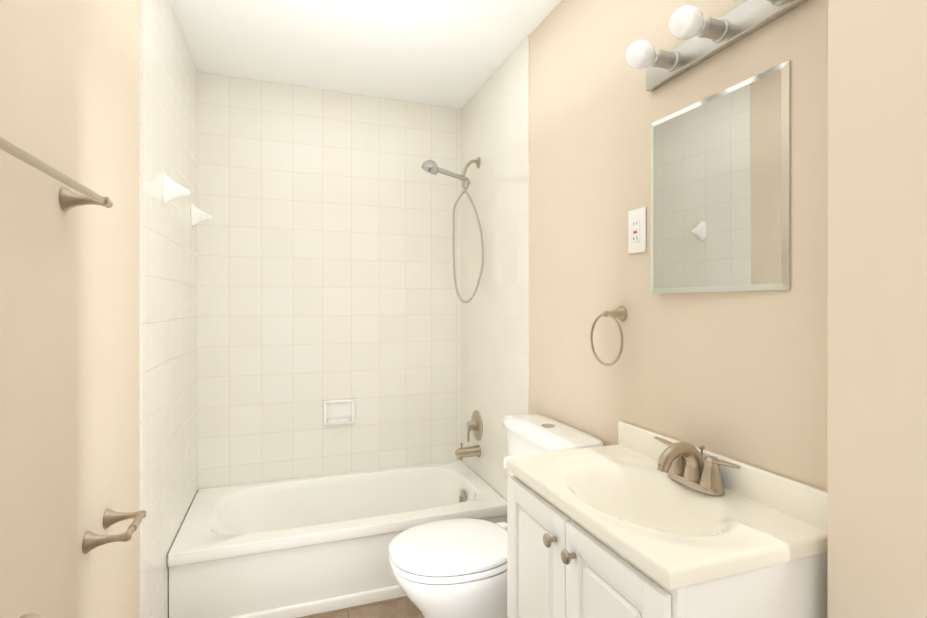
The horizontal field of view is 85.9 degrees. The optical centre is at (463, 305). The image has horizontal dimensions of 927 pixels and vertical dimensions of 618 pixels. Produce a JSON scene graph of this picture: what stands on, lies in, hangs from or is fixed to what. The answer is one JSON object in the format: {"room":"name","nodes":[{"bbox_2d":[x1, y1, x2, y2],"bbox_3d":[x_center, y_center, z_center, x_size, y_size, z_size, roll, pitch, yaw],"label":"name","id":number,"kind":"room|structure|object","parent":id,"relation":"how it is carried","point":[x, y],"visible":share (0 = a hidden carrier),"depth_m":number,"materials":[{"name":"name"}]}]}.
{"room":"bathroom","nodes":[
{"label":"bathroom","id":0,"kind":"room"},
{"bbox_2d":[0,0,139,617],"bbox_3d":[-0.698,0.049,0.544,0.100,2.440,4.330,0,0,-20],"label":"wall","id":1,"kind":"structure","parent":0,"point":[69,351],"depth_m":1.04,"materials":[{"name":"beige paint"}]},
{"bbox_2d":[0,137,112,210],"bbox_3d":[-0.675,-0.216,0.747,0.078,0.048,0.664,0,0,-20],"label":"towel rail","id":2,"kind":"object","parent":1,"relation":"attached to","point":[69,199],"visible":1,"depth_m":0.89,"materials":[{"name":"silver metal"}]},
{"bbox_2d":[83,508,146,553],"bbox_3d":[-0.831,0.533,1.199,0.087,0.048,0.180,0,0,-20],"label":"paper holder","id":3,"kind":"object","parent":1,"relation":"attached to","point":[91,540],"visible":1,"depth_m":1.16,"materials":[{"name":"silver metal"}]},
{"bbox_2d":[139,0,197,617],"bbox_3d":[-1.168,0.047,2.022,0.008,2.440,1.030,0,0,-20],"label":"wall tile","id":4,"kind":"structure","parent":1,"relation":"attached to","point":[168,132],"depth_m":1.83,"materials":[{"name":"white tile"}]},
{"bbox_2d":[162,173,190,204],"bbox_3d":[-1.046,-0.425,1.821,0.086,0.112,0.052,0,0,-20],"label":"bracket","id":5,"kind":"object","parent":4,"relation":"attached to","point":[172,190],"visible":1,"depth_m":1.80,"materials":[{"name":"white ceramic"}]},
{"bbox_2d":[191,203,211,226],"bbox_3d":[-1.236,-0.426,2.353,0.086,0.112,0.052,0,0,-20],"label":"bracket","id":6,"kind":"object","parent":4,"relation":"attached to","point":[198,216],"visible":1,"depth_m":2.33,"materials":[{"name":"white ceramic"}]},
{"bbox_2d":[170,0,560,108],"bbox_3d":[0.018,-1.201,0.798,1.620,0.060,4.330,0,0,-20],"label":"ceiling","id":7,"kind":"structure","parent":0,"point":[451,53],"depth_m":2.21,"materials":[{"name":"paint"}]},
{"bbox_2d":[310,598,423,617],"bbox_3d":[0.018,1.299,0.802,1.620,0.060,4.330,0,0,-20],"label":"floor","id":8,"kind":"structure","parent":0,"point":[404,608],"depth_m":2.06,"materials":[{"name":"tile"}]},
{"bbox_2d":[167,460,506,617],"bbox_3d":[-0.555,1.093,2.405,1.400,0.345,0.705,0,0,-20],"label":"bathtub","id":9,"kind":"object","parent":8,"relation":"on","point":[308,547],"visible":0.81,"depth_m":2.11,"materials":[{"name":"ceramic"}]},
{"bbox_2d":[389,413,603,617],"bbox_3d":[0.083,0.850,1.732,0.656,0.835,0.503,0,0,-20],"label":"toilet","id":10,"kind":"object","parent":8,"relation":"on","point":[453,568],"visible":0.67,"depth_m":1.65,"materials":[{"name":"ceramic"}]},
{"bbox_2d":[504,421,827,617],"bbox_3d":[0.404,0.797,1.180,0.434,0.941,0.653,0,0,-20],"label":"bathroom vanity","id":11,"kind":"object","parent":8,"relation":"on","point":[637,522],"visible":0.94,"depth_m":1.07,"materials":[{"name":"paint"}]},
{"bbox_2d":[529,0,827,491],"bbox_3d":[0.518,0.047,1.659,0.100,2.440,3.050,0,0,-20],"label":"wall","id":12,"kind":"structure","parent":0,"point":[741,376],"depth_m":1.45,"materials":[{"name":"beige paint"}]},
{"bbox_2d":[461,35,529,500],"bbox_3d":[0.135,0.046,2.570,0.008,2.440,0.875,0,0,-20],"label":"wall tile","id":13,"kind":"structure","parent":12,"relation":"attached to","point":[495,123],"depth_m":2.48,"materials":[{"name":"white tile"}]},
{"bbox_2d":[421,157,483,302],"bbox_3d":[-0.055,-0.410,2.602,0.332,0.794,0.165,0,0,-20],"label":"shower head","id":14,"kind":"object","parent":13,"relation":"attached to","point":[430,167],"visible":1,"depth_m":2.59},
{"bbox_2d":[455,443,480,459],"bbox_3d":[0.020,0.778,2.682,0.134,0.088,0.062,0,0,-20],"label":"tub spout","id":15,"kind":"object","parent":13,"relation":"attached to","point":[461,453],"visible":1,"depth_m":2.66,"materials":[{"name":"silver metal"}]},
{"bbox_2d":[466,410,482,441],"bbox_3d":[0.047,0.655,2.718,0.058,0.168,0.164,0,0,-20],"label":"tub valve","id":16,"kind":"object","parent":13,"relation":"attached to","point":[474,425],"visible":1,"depth_m":2.70,"materials":[{"name":"silver metal"}]},
{"bbox_2d":[590,306,626,365],"bbox_3d":[0.465,0.093,1.551,0.070,0.186,0.164,0,0,-20],"label":"towel ring","id":17,"kind":"object","parent":12,"relation":"attached to","point":[620,313],"visible":1,"depth_m":1.54,"materials":[{"name":"silver metal"}]},
{"bbox_2d":[628,207,645,253],"bbox_3d":[0.518,-0.225,1.492,0.010,0.132,0.077,0,0,-20],"label":"outlet","id":18,"kind":"object","parent":12,"relation":"attached to","point":[636,230],"visible":1,"depth_m":1.49,"materials":[{"name":"plastic"}]},
{"bbox_2d":[626,0,807,90],"bbox_3d":[0.546,-0.652,1.186,0.164,0.070,0.476,0,0,-20],"label":"sconce","id":19,"kind":"object","parent":12,"relation":"attached to","point":[705,37],"visible":1,"depth_m":1.16,"materials":[{"name":"metal"}]},
{"bbox_2d":[651,60,789,293],"bbox_3d":[0.605,-0.274,1.223,0.028,0.480,0.394,0,0,-20],"label":"mirror","id":20,"kind":"object","parent":12,"relation":"attached to","point":[720,191],"visible":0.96,"depth_m":1.18,"materials":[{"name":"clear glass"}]},
{"bbox_2d":[827,0,926,617],"bbox_3d":[0.799,0.049,0.606,0.080,2.440,0.639,0,0,-20],"label":"wall","id":21,"kind":"structure","parent":0,"point":[877,308],"depth_m":0.82,"materials":[{"name":"beige paint"}]},
{"bbox_3d":[-0.694,0.045,2.792,1.420,2.440,0.100,0,0,-20],"label":"wall","id":22,"kind":"structure","parent":0,"visible":0},
{"bbox_2d":[197,72,460,489],"bbox_3d":[-0.675,0.045,2.741,1.404,2.440,0.008,0,0,-20],"label":"wall tile","id":23,"kind":"structure","parent":22,"relation":"attached to","point":[325,261],"depth_m":2.70,"materials":[{"name":"white tile"}]},
{"bbox_2d":[324,399,354,425],"bbox_3d":[-0.672,0.582,2.706,0.166,0.136,0.060,0,0,-20],"label":"soap dish","id":24,"kind":"object","parent":23,"relation":"attached to","point":[339,412],"visible":1,"depth_m":2.72,"materials":[{"name":"white ceramic"}]},
{"bbox_3d":[0.296,0.050,0.023,1.420,2.440,0.120,0,0,-20],"label":"wall","id":25,"kind":"structure","parent":0,"visible":0},
{"bbox_2d":[19,613,39,617],"bbox_3d":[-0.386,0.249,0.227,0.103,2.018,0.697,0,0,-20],"label":"door knob","id":26,"kind":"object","parent":25,"relation":"in","point":[30,615],"depth_m":0.51,"materials":[{"name":"metal"}]}
]}

